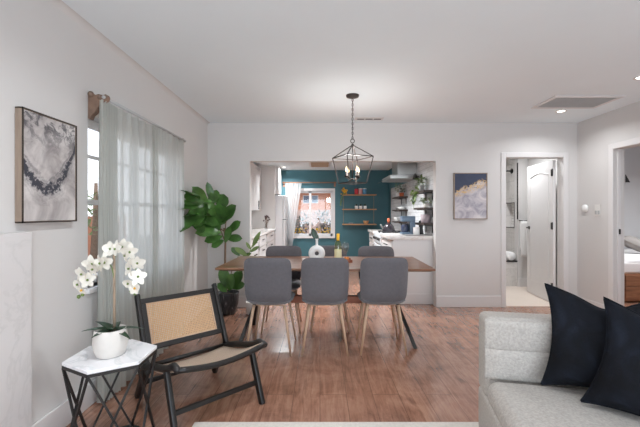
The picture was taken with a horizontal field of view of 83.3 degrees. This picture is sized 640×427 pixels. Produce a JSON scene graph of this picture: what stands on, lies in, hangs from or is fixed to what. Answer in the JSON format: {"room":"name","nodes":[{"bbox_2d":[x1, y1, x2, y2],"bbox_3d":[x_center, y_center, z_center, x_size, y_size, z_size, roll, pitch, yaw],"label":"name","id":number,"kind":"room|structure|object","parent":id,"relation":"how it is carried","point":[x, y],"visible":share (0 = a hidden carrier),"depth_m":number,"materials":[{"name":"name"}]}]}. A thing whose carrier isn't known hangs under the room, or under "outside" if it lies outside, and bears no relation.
{"room":"living-dining room","nodes":[
{"label":"living-dining room","id":0,"kind":"room"},
{"bbox_2d":[0,0,207,423],"bbox_3d":[-1.565,0.020,1.085,0.150,2.440,7.370,0,0,0],"label":"wall","id":1,"kind":"structure","parent":0,"point":[49,64],"depth_m":2.09,"materials":[{"name":"paint"}]},
{"bbox_2d":[15,106,76,222],"bbox_3d":[-1.469,-0.237,1.952,0.038,0.569,0.395,0,0,0],"label":"framed painting","id":2,"kind":"object","parent":1,"relation":"attached to","point":[45,145],"visible":1,"depth_m":1.90,"materials":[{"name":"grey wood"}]},
{"bbox_2d":[85,119,98,293],"bbox_3d":[-1.550,-0.065,3.055,0.180,1.150,1.550,0,0,0],"label":"window","id":3,"kind":"structure","parent":1,"relation":"in","point":[92,125],"depth_m":2.47,"materials":[{"name":"paint"}]},
{"bbox_2d":[32,297,208,426],"bbox_3d":[-1.482,1.165,3.295,0.016,0.150,2.950,0,0,0],"label":"baseboard","id":4,"kind":"structure","parent":1,"relation":"attached to","point":[60,416],"depth_m":2.09,"materials":[{"name":"paint"}]},
{"bbox_2d":[48,0,209,125],"bbox_3d":[-1.468,-1.179,1.085,0.045,0.045,7.370,0,0,0],"label":"cove","id":5,"kind":"object","parent":1,"relation":"attached to","point":[59,4],"visible":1,"depth_m":2.61,"materials":[{"name":"paint"}]},
{"bbox_2d":[87,91,185,141],"bbox_3d":[-1.428,-0.696,2.995,0.123,0.178,1.409,0,0,0],"label":"curtain rod","id":6,"kind":"object","parent":1,"relation":"attached to","point":[93,100],"visible":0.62,"depth_m":2.32,"materials":[{"name":"brown wood"}]},
{"bbox_2d":[97,99,152,402],"bbox_3d":[-1.393,0.242,2.652,0.069,1.935,0.735,0,0,0],"label":"sheer curtain","id":7,"kind":"object","parent":6,"relation":"hanging from","point":[125,178],"visible":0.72,"depth_m":2.51,"materials":[{"name":"white fabric"}]},
{"bbox_2d":[152,125,183,357],"bbox_3d":[-1.385,0.237,3.310,0.053,1.945,0.660,0,0,0],"label":"sheer curtain","id":8,"kind":"object","parent":6,"relation":"hanging from","point":[168,150],"visible":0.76,"depth_m":3.23,"materials":[{"name":"white fabric"}]},
{"bbox_2d":[218,290,238,314],"bbox_3d":[-1.146,1.106,4.470,0.280,0.268,0.280,0,0,0],"label":"pot","id":9,"kind":"object","parent":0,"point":[229,299],"depth_m":4.37,"materials":[{"name":"black ceramic"}]},
{"bbox_2d":[252,166,274,228],"bbox_3d":[-1.268,0.115,7.675,0.625,2.250,0.050,0,0,0],"label":"wall","id":10,"kind":"structure","parent":0,"point":[267,172],"depth_m":7.65,"materials":[{"name":"paint"}]},
{"bbox_2d":[275,166,280,194],"bbox_3d":[-1.226,-0.715,7.970,0.688,0.589,0.520,0,0,0],"label":"upper cabinet","id":11,"kind":"object","parent":10,"relation":"attached to","point":[277,169],"visible":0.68,"depth_m":7.71,"materials":[{"name":"white wood"}]},
{"bbox_2d":[253,162,391,169],"bbox_3d":[0.010,-1.070,6.695,3.420,0.120,3.610,0,0,0],"label":"ceiling","id":12,"kind":"structure","parent":0,"point":[288,165],"depth_m":7.58,"materials":[{"name":"paint"}]},
{"bbox_2d":[309,162,330,166],"bbox_3d":[-0.005,-1.000,7.350,0.430,0.017,0.800,0,0,0],"label":"ceiling vent","id":13,"kind":"object","parent":12,"relation":"in","point":[311,164],"visible":0.99,"depth_m":7.30,"materials":[{"name":"paint"}]},
{"bbox_2d":[281,170,388,255],"bbox_3d":[0.010,0.115,8.460,3.420,2.250,0.120,0,0,0],"label":"wall","id":14,"kind":"structure","parent":0,"point":[356,236],"depth_m":8.40,"materials":[{"name":"teal paint"}]},
{"bbox_2d":[282,182,335,186],"bbox_3d":[-0.245,-0.680,8.353,1.250,0.120,0.092,0,0,0],"label":"curtain rod","id":15,"kind":"object","parent":14,"relation":"attached to","point":[282,182],"visible":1,"depth_m":8.31,"materials":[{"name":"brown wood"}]},
{"bbox_2d":[285,183,301,245],"bbox_3d":[-0.610,0.095,8.299,0.380,1.590,0.058,0,0,0],"label":"curtain","id":16,"kind":"object","parent":15,"relation":"hanging from","point":[292,190],"visible":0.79,"depth_m":8.30,"materials":[{"name":"white fabric"}]},
{"bbox_2d":[294,188,334,237],"bbox_3d":[-0.220,-0.005,8.425,1.140,1.160,0.110,0,0,0],"label":"window","id":17,"kind":"structure","parent":14,"relation":"in","point":[303,190],"depth_m":8.43,"materials":[{"name":"paint"}]},
{"bbox_2d":[342,194,376,224],"bbox_3d":[0.899,-0.085,8.279,0.768,0.710,0.238,0,0,0],"label":"wall shelf unit","id":18,"kind":"object","parent":14,"relation":"attached to","point":[373,195],"visible":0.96,"depth_m":8.16,"materials":[{"name":"brown wood"}]},
{"bbox_2d":[340,188,347,204],"bbox_3d":[0.526,-0.379,8.200,0.222,0.436,0.140,0,0,-25],"label":"flower plant","id":19,"kind":"object","parent":18,"relation":"on","point":[344,190],"visible":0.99,"depth_m":8.20,"materials":[{"name":"green plant"}]},
{"bbox_2d":[62,0,639,122],"bbox_3d":[0.945,-1.260,1.145,5.170,0.120,7.490,0,0,0],"label":"ceiling","id":20,"kind":"structure","parent":0,"point":[230,61],"depth_m":2.68,"materials":[{"name":"paint"}]},
{"bbox_2d":[332,93,373,184],"bbox_3d":[0.330,-0.752,3.650,0.311,0.896,0.311,0,0,-26],"label":"lantern chandelier","id":21,"kind":"object","parent":20,"relation":"hanging from","point":[353,96],"visible":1,"depth_m":3.64,"materials":[{"name":"brown metal"}]},
{"bbox_2d":[355,117,383,119],"bbox_3d":[0.620,-1.195,4.550,0.360,0.008,0.120,0,0,0],"label":"ceiling vent","id":22,"kind":"object","parent":20,"relation":"in","point":[356,118],"visible":1,"depth_m":4.52,"materials":[{"name":"metal"}]},
{"bbox_2d":[531,96,624,108],"bbox_3d":[2.745,-1.194,3.870,0.710,0.011,0.420,0,0,0],"label":"ceiling vent","id":23,"kind":"object","parent":20,"relation":"in","point":[555,102],"visible":1,"depth_m":3.86,"materials":[{"name":"metal"}]},
{"bbox_2d":[66,271,639,426],"bbox_3d":[2.680,1.288,2.950,8.640,0.104,11.100,0,0,0],"label":"floor","id":24,"kind":"structure","parent":0,"point":[438,380],"depth_m":2.81,"materials":[{"name":"brown wood"}]},
{"bbox_2d":[0,232,31,426],"bbox_3d":[-1.469,0.666,1.006,0.038,1.147,1.612,0,0,0],"label":"marble slab","id":25,"kind":"object","parent":24,"relation":"on","point":[15,248],"visible":1,"depth_m":1.72,"materials":[{"name":"white stone"}]},
{"bbox_2d":[62,339,156,426],"bbox_3d":[-1.088,0.986,1.885,0.377,0.508,0.433,0,0,-2],"label":"side table","id":26,"kind":"object","parent":24,"relation":"on","point":[84,364],"visible":0.96,"depth_m":1.80,"materials":[{"name":"white stone"}]},
{"bbox_2d":[73,238,146,358],"bbox_3d":[-1.056,0.429,1.844,0.356,0.606,0.222,0,0,22],"label":"potted orchid","id":27,"kind":"object","parent":26,"relation":"on","point":[109,340],"visible":1,"depth_m":1.81,"materials":[{"name":"white plant"}]},
{"bbox_2d":[134,283,267,426],"bbox_3d":[-0.799,0.897,2.380,0.604,0.705,0.723,0,0,-43],"label":"lounge chair","id":28,"kind":"object","parent":24,"relation":"on","point":[222,354],"visible":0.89,"depth_m":2.44,"materials":[{"name":"black wood"}]},
{"bbox_2d":[178,182,250,314],"bbox_3d":[-1.327,0.425,4.095,0.476,1.631,1.130,0,0,28],"label":"fiddle leaf fig","id":29,"kind":"object","parent":24,"relation":"on","point":[206,217],"visible":0.97,"depth_m":4.35,"materials":[{"name":"plant"}]},
{"bbox_2d":[235,231,260,314],"bbox_3d":[-0.896,0.729,4.478,0.305,1.022,0.169,0,0,24],"label":"plant","id":30,"kind":"object","parent":24,"relation":"on","point":[256,238],"visible":0.6,"depth_m":4.45,"materials":[{"name":"green plant"}]},
{"bbox_2d":[252,239,258,255],"bbox_3d":[-1.256,0.799,5.315,0.642,0.879,0.726,0,0,0],"label":"base cabinet","id":31,"kind":"object","parent":24,"relation":"on","point":[254,253],"visible":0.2,"depth_m":5.42,"materials":[{"name":"white wood"}]},
{"bbox_2d":[252,229,275,238],"bbox_3d":[-1.256,0.340,6.290,0.642,0.039,2.720,0,0,0],"label":"countertop","id":32,"kind":"structure","parent":31,"relation":"on","point":[255,232],"depth_m":6.40,"materials":[{"name":"white stone"}]},
{"bbox_2d":[263,215,269,228],"bbox_3d":[-1.024,0.173,6.901,0.140,0.291,0.110,0,0,0],"label":"flower vase","id":33,"kind":"object","parent":32,"relation":"on","point":[265,216],"visible":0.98,"depth_m":6.89,"materials":[{"name":"grey"}]},
{"bbox_2d":[259,235,265,255],"bbox_3d":[-1.256,0.799,6.065,0.642,0.879,0.746,0,0,0],"label":"base cabinet","id":34,"kind":"object","parent":24,"relation":"on","point":[262,239],"visible":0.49,"depth_m":6.05,"materials":[{"name":"white wood"}]},
{"bbox_2d":[265,231,274,249],"bbox_3d":[-1.256,0.799,7.085,0.642,0.879,1.106,0,0,0],"label":"base cabinet","id":35,"kind":"object","parent":24,"relation":"on","point":[270,237],"visible":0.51,"depth_m":7.01,"materials":[{"name":"white wood"}]},
{"bbox_2d":[244,258,296,356],"bbox_3d":[-0.446,0.809,3.296,0.416,0.864,0.505,0,0,2],"label":"dining chair","id":36,"kind":"object","parent":24,"relation":"on","point":[267,281],"visible":0.99,"depth_m":3.08,"materials":[{"name":"grey fabric"}]},
{"bbox_2d":[275,195,286,245],"bbox_3d":[-1.113,0.415,7.985,0.775,1.610,0.530,0,0,0],"label":"refrigerator","id":37,"kind":"object","parent":24,"relation":"on","point":[280,200],"visible":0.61,"depth_m":7.72,"materials":[{"name":"metal"}]},
{"bbox_2d":[261,246,301,333],"bbox_3d":[-0.413,0.809,3.969,0.416,0.864,0.505,0,0,-2],"label":"dining chair","id":38,"kind":"object","parent":24,"relation":"on","point":[272,250],"visible":0.39,"depth_m":4.13,"materials":[{"name":"grey fabric"}]},
{"bbox_2d":[301,258,348,356],"bbox_3d":[0.041,0.809,3.296,0.416,0.864,0.505,0,0,-1],"label":"dining chair","id":39,"kind":"object","parent":24,"relation":"on","point":[324,281],"visible":1,"depth_m":3.08,"materials":[{"name":"grey fabric"}]},
{"bbox_2d":[215,256,435,348],"bbox_3d":[0.052,0.874,3.665,1.970,0.768,0.910,0,0,2],"label":"dining table","id":40,"kind":"object","parent":24,"relation":"on","point":[237,264],"visible":0.39,"depth_m":3.53,"materials":[{"name":"brown wood"}]},
{"bbox_2d":[308,228,324,257],"bbox_3d":[-0.032,0.318,3.620,0.168,0.342,0.074,0,0,0],"label":"ring vase","id":41,"kind":"object","parent":40,"relation":"on","point":[316,247],"visible":0.82,"depth_m":3.60,"materials":[{"name":"white ceramic"}]},
{"bbox_3d":[0.183,0.475,3.660,0.280,0.028,0.160,0,0,0],"label":"serving tray","id":42,"kind":"object","parent":40,"relation":"on","visible":0},
{"bbox_2d":[334,234,341,257],"bbox_3d":[0.183,0.342,3.650,0.075,0.276,0.075,0,0,0],"label":"wine bottle","id":43,"kind":"object","parent":42,"relation":"on","point":[337,252],"visible":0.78,"depth_m":3.63,"materials":[{"name":"yellow glass"}]},
{"bbox_2d":[310,245,349,331],"bbox_3d":[0.105,0.809,4.009,0.416,0.864,0.505,0,0,0],"label":"dining chair","id":44,"kind":"object","parent":24,"relation":"on","point":[329,249],"visible":0.12,"depth_m":4.19,"materials":[{"name":"grey fabric"}]},
{"bbox_2d":[192,422,478,426],"bbox_3d":[1.130,1.234,1.163,3.740,0.012,1.925,0,0,0],"label":"area rug","id":45,"kind":"object","parent":24,"relation":"on","point":[196,424],"visible":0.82,"depth_m":2.10,"materials":[{"name":"white fabric"}]},
{"bbox_2d":[479,311,639,426],"bbox_3d":[1.831,0.878,1.314,2.154,0.700,0.950,0,0,11],"label":"sofa","id":46,"kind":"object","parent":45,"relation":"on","point":[514,348],"visible":0.59,"depth_m":1.76,"materials":[{"name":"grey fabric"}]},
{"bbox_2d":[488,382,639,426],"bbox_3d":[1.812,0.884,1.221,2.154,0.128,0.760,0,0,11],"label":"seat cushion","id":47,"kind":"object","parent":46,"relation":"on","point":[509,404],"depth_m":1.52,"materials":[{"name":"grey fabric"}]},
{"bbox_2d":[540,283,639,387],"bbox_3d":[1.288,0.589,1.635,0.502,0.485,0.203,0,0,28],"label":"throw pillow","id":48,"kind":"object","parent":46,"relation":"on","point":[578,339],"visible":0.71,"depth_m":1.64,"materials":[{"name":"blue fabric"}]},
{"bbox_2d":[580,296,639,415],"bbox_3d":[1.375,0.628,1.409,0.578,0.519,0.204,0,0,38],"label":"throw pillow","id":49,"kind":"object","parent":46,"relation":"on","point":[615,384],"visible":1,"depth_m":1.48,"materials":[{"name":"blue fabric"}]},
{"bbox_2d":[369,232,374,245],"bbox_3d":[1.270,0.799,6.860,0.630,0.879,0.680,0,0,0],"label":"base cabinet","id":50,"kind":"object","parent":24,"relation":"on","point":[371,239],"visible":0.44,"depth_m":6.86,"materials":[{"name":"white wood"}]},
{"bbox_2d":[368,229,400,232],"bbox_3d":[1.271,0.340,6.867,0.632,0.039,0.705,0,0,0],"label":"countertop","id":51,"kind":"structure","parent":50,"relation":"on","point":[369,230],"depth_m":6.78,"materials":[{"name":"white stone"}]},
{"bbox_2d":[358,246,401,333],"bbox_3d":[0.641,0.809,3.949,0.416,0.864,0.505,0,0,1],"label":"dining chair","id":52,"kind":"object","parent":24,"relation":"on","point":[368,251],"visible":0.15,"depth_m":4.14,"materials":[{"name":"grey fabric"}]},
{"bbox_2d":[356,258,407,355],"bbox_3d":[0.559,0.809,3.306,0.416,0.864,0.505,0,0,1],"label":"dining chair","id":53,"kind":"object","parent":24,"relation":"on","point":[383,281],"visible":1,"depth_m":3.09,"materials":[{"name":"grey fabric"}]},
{"bbox_2d":[372,230,400,245],"bbox_3d":[1.254,0.770,6.125,0.661,0.937,0.770,0,0,0],"label":"gas range","id":54,"kind":"object","parent":24,"relation":"on","point":[377,238],"visible":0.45,"depth_m":6.08,"materials":[{"name":"white metal"}]},
{"bbox_2d":[380,218,394,231],"bbox_3d":[1.127,0.188,5.925,0.203,0.225,0.216,0,0,34],"label":"kettle","id":55,"kind":"object","parent":54,"relation":"on","point":[388,227],"visible":1,"depth_m":5.87,"materials":[{"name":"metal"}]},
{"bbox_2d":[382,237,432,303],"bbox_3d":[1.270,0.799,5.318,0.630,0.879,0.804,0,0,0],"label":"base cabinet","id":56,"kind":"object","parent":24,"relation":"on","point":[420,284],"visible":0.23,"depth_m":4.93,"materials":[{"name":"paint"}]},
{"bbox_2d":[380,233,432,239],"bbox_3d":[1.271,0.335,5.317,0.632,0.049,0.825,0,0,0],"label":"countertop","id":57,"kind":"structure","parent":56,"relation":"on","point":[392,236],"depth_m":4.91,"materials":[{"name":"white stone"}]},
{"bbox_2d":[400,216,414,234],"bbox_3d":[1.295,0.174,5.330,0.190,0.270,0.180,0,0,0],"label":"coffee maker","id":58,"kind":"object","parent":57,"relation":"on","point":[407,228],"visible":0.91,"depth_m":5.25,"materials":[{"name":"blue plastic"}]},
{"bbox_2d":[403,234,429,235],"bbox_3d":[1.345,0.304,5.050,0.330,0.010,0.200,0,0,0],"label":"marble tray","id":59,"kind":"object","parent":57,"relation":"on","point":[403,234],"visible":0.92,"depth_m":4.95,"materials":[{"name":"white stone"}]},
{"bbox_2d":[413,227,419,234],"bbox_3d":[1.360,0.245,5.080,0.092,0.106,0.091,0,0,0],"label":"canister","id":60,"kind":"object","parent":59,"relation":"on","point":[416,230],"visible":1,"depth_m":5.04,"materials":[{"name":"white ceramic"}]},
{"bbox_2d":[419,219,423,233],"bbox_3d":[1.470,0.189,5.240,0.076,0.240,0.076,0,0,0],"label":"pepper grinder","id":61,"kind":"object","parent":57,"relation":"on","point":[420,226],"visible":0.52,"depth_m":5.21,"materials":[{"name":"black plastic"}]},
{"bbox_2d":[506,260,517,285],"bbox_3d":[2.595,1.020,6.492,1.510,0.431,0.775,0,0,0],"label":"bathtub","id":62,"kind":"object","parent":24,"relation":"on","point":[511,266],"visible":0.2,"depth_m":6.12,"materials":[{"name":"ceramic"}]},
{"bbox_2d":[506,251,515,260],"bbox_3d":[3.265,0.731,6.237,0.146,0.146,0.226,0,0,0],"label":"rolled towel","id":63,"kind":"object","parent":62,"relation":"on","point":[511,256],"visible":0.64,"depth_m":6.13,"materials":[{"name":"white fabric"}]},
{"bbox_2d":[624,249,639,300],"bbox_3d":[5.150,0.907,5.669,1.903,0.625,1.362,0,0,0],"label":"bed","id":64,"kind":"object","parent":24,"relation":"on","point":[631,257],"visible":0.29,"depth_m":5.00,"materials":[{"name":"brown wood"}]},
{"bbox_2d":[624,236,639,251],"bbox_3d":[4.800,0.457,5.500,0.307,0.236,0.600,0,0,38],"label":"bed pillow","id":65,"kind":"object","parent":64,"relation":"on","point":[631,242],"visible":0.81,"depth_m":5.34,"materials":[{"name":"white fabric"}]},
{"bbox_2d":[624,249,639,262],"bbox_3d":[5.150,0.685,5.670,1.903,0.180,1.282,0,0,0],"label":"duvet","id":66,"kind":"object","parent":64,"relation":"on","point":[630,255],"depth_m":5.13,"materials":[{"name":"white fabric"}]},
{"bbox_2d":[208,123,576,306],"bbox_3d":[0.885,0.020,4.830,5.050,2.440,0.120,0,0,0],"label":"wall","id":67,"kind":"structure","parent":0,"point":[466,252],"depth_m":4.77,"materials":[{"name":"paint"}]},
{"bbox_2d":[209,296,246,306],"bbox_3d":[-1.202,1.165,4.762,0.544,0.150,0.016,0,0,0],"label":"baseboard","id":68,"kind":"structure","parent":67,"relation":"attached to","point":[242,299],"depth_m":4.75,"materials":[{"name":"paint"}]},
{"bbox_2d":[436,296,500,306],"bbox_3d":[1.966,1.165,4.762,0.858,0.150,0.016,0,0,0],"label":"baseboard","id":69,"kind":"structure","parent":67,"relation":"attached to","point":[441,301],"depth_m":4.75,"materials":[{"name":"paint"}]},
{"bbox_2d":[453,173,487,218],"bbox_3d":[1.985,-0.230,4.753,0.440,0.610,0.031,0,0,0],"label":"framed painting","id":70,"kind":"object","parent":67,"relation":"attached to","point":[470,190],"visible":1,"depth_m":4.74,"materials":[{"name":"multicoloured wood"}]},
{"bbox_2d":[501,152,567,306],"bbox_3d":[2.840,0.216,4.763,0.890,2.047,0.014,0,0,0],"label":"trim","id":71,"kind":"structure","parent":67,"relation":"attached to","point":[504,155],"depth_m":4.75,"materials":[{"name":"paint"}]},
{"bbox_2d":[526,160,555,300],"bbox_3d":[3.215,0.249,5.289,0.084,1.958,0.787,0,0,7],"label":"bathroom door","id":72,"kind":"structure","parent":67,"relation":"in","point":[541,178],"depth_m":5.22,"materials":[{"name":"paint"}]},
{"bbox_2d":[389,162,432,235],"bbox_3d":[1.654,0.115,6.695,0.132,2.250,3.610,0,0,0],"label":"wall","id":73,"kind":"structure","parent":0,"point":[424,168],"depth_m":6.11,"materials":[{"name":"white tile"}]},
{"bbox_2d":[377,162,418,183],"bbox_3d":[1.304,-0.771,6.120,0.571,0.477,0.840,0,0,0],"label":"range hood","id":74,"kind":"object","parent":73,"relation":"attached to","point":[401,171],"visible":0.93,"depth_m":5.90,"materials":[{"name":"metal"}]},
{"bbox_2d":[392,196,407,204],"bbox_3d":[1.508,-0.243,6.810,0.159,0.140,0.620,0,0,0],"label":"wall shelf","id":75,"kind":"object","parent":73,"relation":"attached to","point":[398,197],"visible":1,"depth_m":6.68,"materials":[{"name":"brown wood"}]},
{"bbox_2d":[397,185,405,195],"bbox_3d":[1.503,-0.424,6.652,0.239,0.221,0.264,0,0,-22],"label":"fern","id":76,"kind":"object","parent":75,"relation":"on","point":[400,194],"visible":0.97,"depth_m":6.63,"materials":[{"name":"green plant"}]},
{"bbox_2d":[392,209,407,215],"bbox_3d":[1.508,-0.003,6.810,0.159,0.140,0.620,0,0,0],"label":"wall shelf","id":77,"kind":"object","parent":73,"relation":"attached to","point":[398,210],"visible":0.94,"depth_m":6.55,"materials":[{"name":"brown wood"}]},
{"bbox_2d":[414,207,432,216],"bbox_3d":[1.508,-0.015,5.225,0.159,0.140,0.550,0,0,0],"label":"wall shelf","id":78,"kind":"object","parent":73,"relation":"attached to","point":[421,208],"visible":0.77,"depth_m":5.06,"materials":[{"name":"brown wood"}]},
{"bbox_2d":[419,197,432,206],"bbox_3d":[1.502,-0.164,5.128,0.243,0.156,0.265,0,0,-17],"label":"shelf plant","id":79,"kind":"object","parent":78,"relation":"on","point":[426,204],"visible":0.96,"depth_m":5.08,"materials":[{"name":"green plant"}]},
{"bbox_2d":[415,222,432,232],"bbox_3d":[1.508,0.205,5.225,0.159,0.140,0.550,0,0,0],"label":"wall shelf","id":80,"kind":"object","parent":73,"relation":"attached to","point":[416,223],"visible":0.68,"depth_m":5.06,"materials":[{"name":"brown wood"}]},
{"bbox_2d":[420,214,430,222],"bbox_3d":[1.510,0.074,5.150,0.140,0.120,0.139,0,0,0],"label":"pot","id":81,"kind":"object","parent":80,"relation":"on","point":[425,218],"visible":1,"depth_m":5.09,"materials":[{"name":"ceramic"}]},
{"bbox_2d":[417,190,432,199],"bbox_3d":[1.508,-0.255,5.225,0.159,0.140,0.550,0,0,0],"label":"wall shelf","id":82,"kind":"object","parent":73,"relation":"attached to","point":[425,192],"visible":0.8,"depth_m":5.06,"materials":[{"name":"brown wood"}]},
{"bbox_2d":[408,175,427,208],"bbox_3d":[1.487,-0.312,5.342,0.297,0.498,0.322,0,0,3],"label":"pothos","id":83,"kind":"object","parent":82,"relation":"on","point":[420,187],"visible":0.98,"depth_m":5.33,"materials":[{"name":"green plant"}]},
{"bbox_2d":[418,185,424,190],"bbox_3d":[1.510,-0.371,5.360,0.100,0.090,0.098,0,0,0],"label":"pot","id":84,"kind":"object","parent":82,"relation":"on","point":[421,187],"depth_m":5.32,"materials":[{"name":"grey ceramic"}]},
{"bbox_2d":[506,159,514,252],"bbox_3d":[3.410,0.020,6.540,0.120,2.440,0.680,0,0,0],"label":"wall","id":85,"kind":"structure","parent":0,"point":[510,163],"depth_m":6.37,"materials":[{"name":"paint"}]},
{"bbox_2d":[506,202,514,227],"bbox_3d":[3.406,0.030,6.345,0.125,0.444,0.290,0,0,0],"label":"shower niche","id":86,"kind":"object","parent":85,"relation":"attached to","point":[513,203],"visible":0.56,"depth_m":6.42,"materials":[{"name":"tile"}]},
{"bbox_2d":[515,159,527,285],"bbox_3d":[3.500,0.020,6.150,0.300,2.440,0.100,0,0,0],"label":"wall","id":87,"kind":"structure","parent":0,"point":[522,163],"depth_m":6.10,"materials":[{"name":"paint"}]},
{"bbox_2d":[517,163,517,218],"bbox_3d":[3.345,-0.380,6.096,0.014,0.960,0.017,0,0,0],"label":"trim","id":88,"kind":"structure","parent":87,"relation":"attached to","point":[517,163],"depth_m":6.09,"materials":[{"name":"white wood"}]},
{"bbox_2d":[518,278,526,286],"bbox_3d":[3.440,1.165,6.092,0.180,0.150,0.016,0,0,0],"label":"baseboard","id":89,"kind":"structure","parent":87,"relation":"attached to","point":[522,282],"depth_m":6.08,"materials":[{"name":"paint"}]},
{"bbox_2d":[528,159,556,286],"bbox_3d":[3.590,0.020,5.495,0.120,2.440,1.210,0,0,0],"label":"wall","id":90,"kind":"structure","parent":0,"point":[531,162],"depth_m":5.37,"materials":[{"name":"paint"}]},
{"bbox_2d":[577,101,639,305],"bbox_3d":[3.470,0.020,1.145,0.120,2.440,7.490,0,0,0],"label":"wall","id":91,"kind":"structure","parent":0,"point":[594,135],"depth_m":4.39,"materials":[{"name":"paint"}]},
{"bbox_2d":[581,205,588,211],"bbox_3d":[3.393,-0.065,4.620,0.031,0.100,0.100,0,0,0],"label":"thermostat","id":92,"kind":"object","parent":91,"relation":"attached to","point":[584,208],"visible":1,"depth_m":4.60,"materials":[{"name":"white plastic"}]},
{"bbox_2d":[578,296,604,308],"bbox_3d":[3.402,1.165,4.505,0.016,0.150,0.530,0,0,0],"label":"baseboard","id":93,"kind":"structure","parent":91,"relation":"attached to","point":[597,304],"depth_m":4.43,"materials":[{"name":"paint"}]},
{"bbox_2d":[595,204,599,215],"bbox_3d":[3.405,-0.040,4.420,0.009,0.140,0.090,0,0,0],"label":"light switch","id":94,"kind":"object","parent":91,"relation":"attached to","point":[597,207],"visible":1,"depth_m":4.42,"materials":[{"name":"white plastic"}]},
{"bbox_2d":[617,149,620,303],"bbox_3d":[3.462,0.247,4.169,0.035,1.985,0.012,0,0,0],"label":"trim","id":95,"kind":"structure","parent":91,"relation":"attached to","point":[618,150],"depth_m":4.16,"materials":[{"name":"paint"}]},
{"bbox_2d":[608,137,639,300],"bbox_3d":[3.490,0.212,3.737,0.191,2.055,1.015,0,0,0],"label":"trim","id":96,"kind":"structure","parent":91,"relation":"attached to","point":[611,147],"depth_m":4.19,"materials":[{"name":"paint"}]},
{"bbox_2d":[624,146,639,248],"bbox_3d":[5.265,0.020,6.450,3.470,2.440,0.100,0,0,0],"label":"wall","id":97,"kind":"structure","parent":0,"point":[631,155],"depth_m":6.40,"materials":[{"name":"paint"}]},
{"bbox_3d":[-1.640,0.115,6.695,0.120,2.250,3.610,0,0,0],"label":"wall","id":98,"kind":"structure","parent":0,"visible":0},
{"bbox_2d":[252,162,260,210],"bbox_3d":[-1.406,-0.505,6.966,0.342,0.890,1.308,0,0,0],"label":"upper cabinet","id":99,"kind":"object","parent":98,"relation":"attached to","point":[256,171],"visible":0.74,"depth_m":7.09,"materials":[{"name":"white wood"}]},
{"label":"outside","id":100,"kind":"structure","parent":0,"visible":0},
{"bbox_3d":[0.000,1.515,5.000,28.000,0.150,38.000,0,0,0],"label":"ground","id":101,"kind":"structure","parent":100,"visible":0},
{"bbox_2d":[88,216,92,255],"bbox_3d":[-7.100,0.765,8.000,0.200,1.350,10.000,0,0,0],"label":"wall","id":102,"kind":"structure","parent":101,"relation":"on","point":[90,229],"depth_m":10.93,"materials":[{"name":"pink paint"}]},
{"bbox_2d":[88,183,97,258],"bbox_3d":[-5.601,0.340,8.902,1.543,2.208,1.541,0,0,0],"label":"tree","id":103,"kind":"object","parent":101,"relation":"on","point":[94,233],"visible":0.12,"depth_m":8.85,"materials":[{"name":"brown plant"}]},
{"bbox_2d":[294,212,313,232],"bbox_3d":[-0.600,0.693,10.011,1.054,1.501,0.792,0,0,33],"label":"shrub","id":104,"kind":"object","parent":101,"relation":"on","point":[299,217],"visible":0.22,"depth_m":9.93,"materials":[{"name":"white plant"}]},
{"bbox_2d":[294,193,330,232],"bbox_3d":[-0.250,-0.760,15.700,10.100,4.400,5.000,0,0,0],"label":"house","id":105,"kind":"structure","parent":101,"relation":"on","point":[321,201],"depth_m":13.96,"materials":[{"name":"pink paint"}]},
{"bbox_2d":[295,228,330,232],"bbox_3d":[-0.263,0.903,9.239,1.111,1.084,0.899,0,0,0],"label":"flower bed","id":106,"kind":"object","parent":101,"relation":"on","point":[296,228],"visible":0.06,"depth_m":9.28,"materials":[{"name":"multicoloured plant"}]},
{"bbox_2d":[313,209,330,232],"bbox_3d":[0.203,0.647,10.318,0.881,1.592,0.881,0,0,-14],"label":"shrub","id":107,"kind":"object","parent":101,"relation":"on","point":[322,212],"visible":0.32,"depth_m":10.33,"materials":[{"name":"white plant"}]},
{"bbox_3d":[3.440,0.120,6.071,0.150,0.016,0.056,0,0,0],"label":"towel bar","id":108,"kind":"object","parent":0,"visible":0},
{"bbox_2d":[520,221,526,256],"bbox_3d":[3.439,0.420,6.050,0.136,0.623,0.034,0,0,0],"label":"hanging towel","id":109,"kind":"object","parent":108,"relation":"hanging from","point":[523,224],"visible":0.72,"depth_m":6.04,"materials":[{"name":"white fabric"}]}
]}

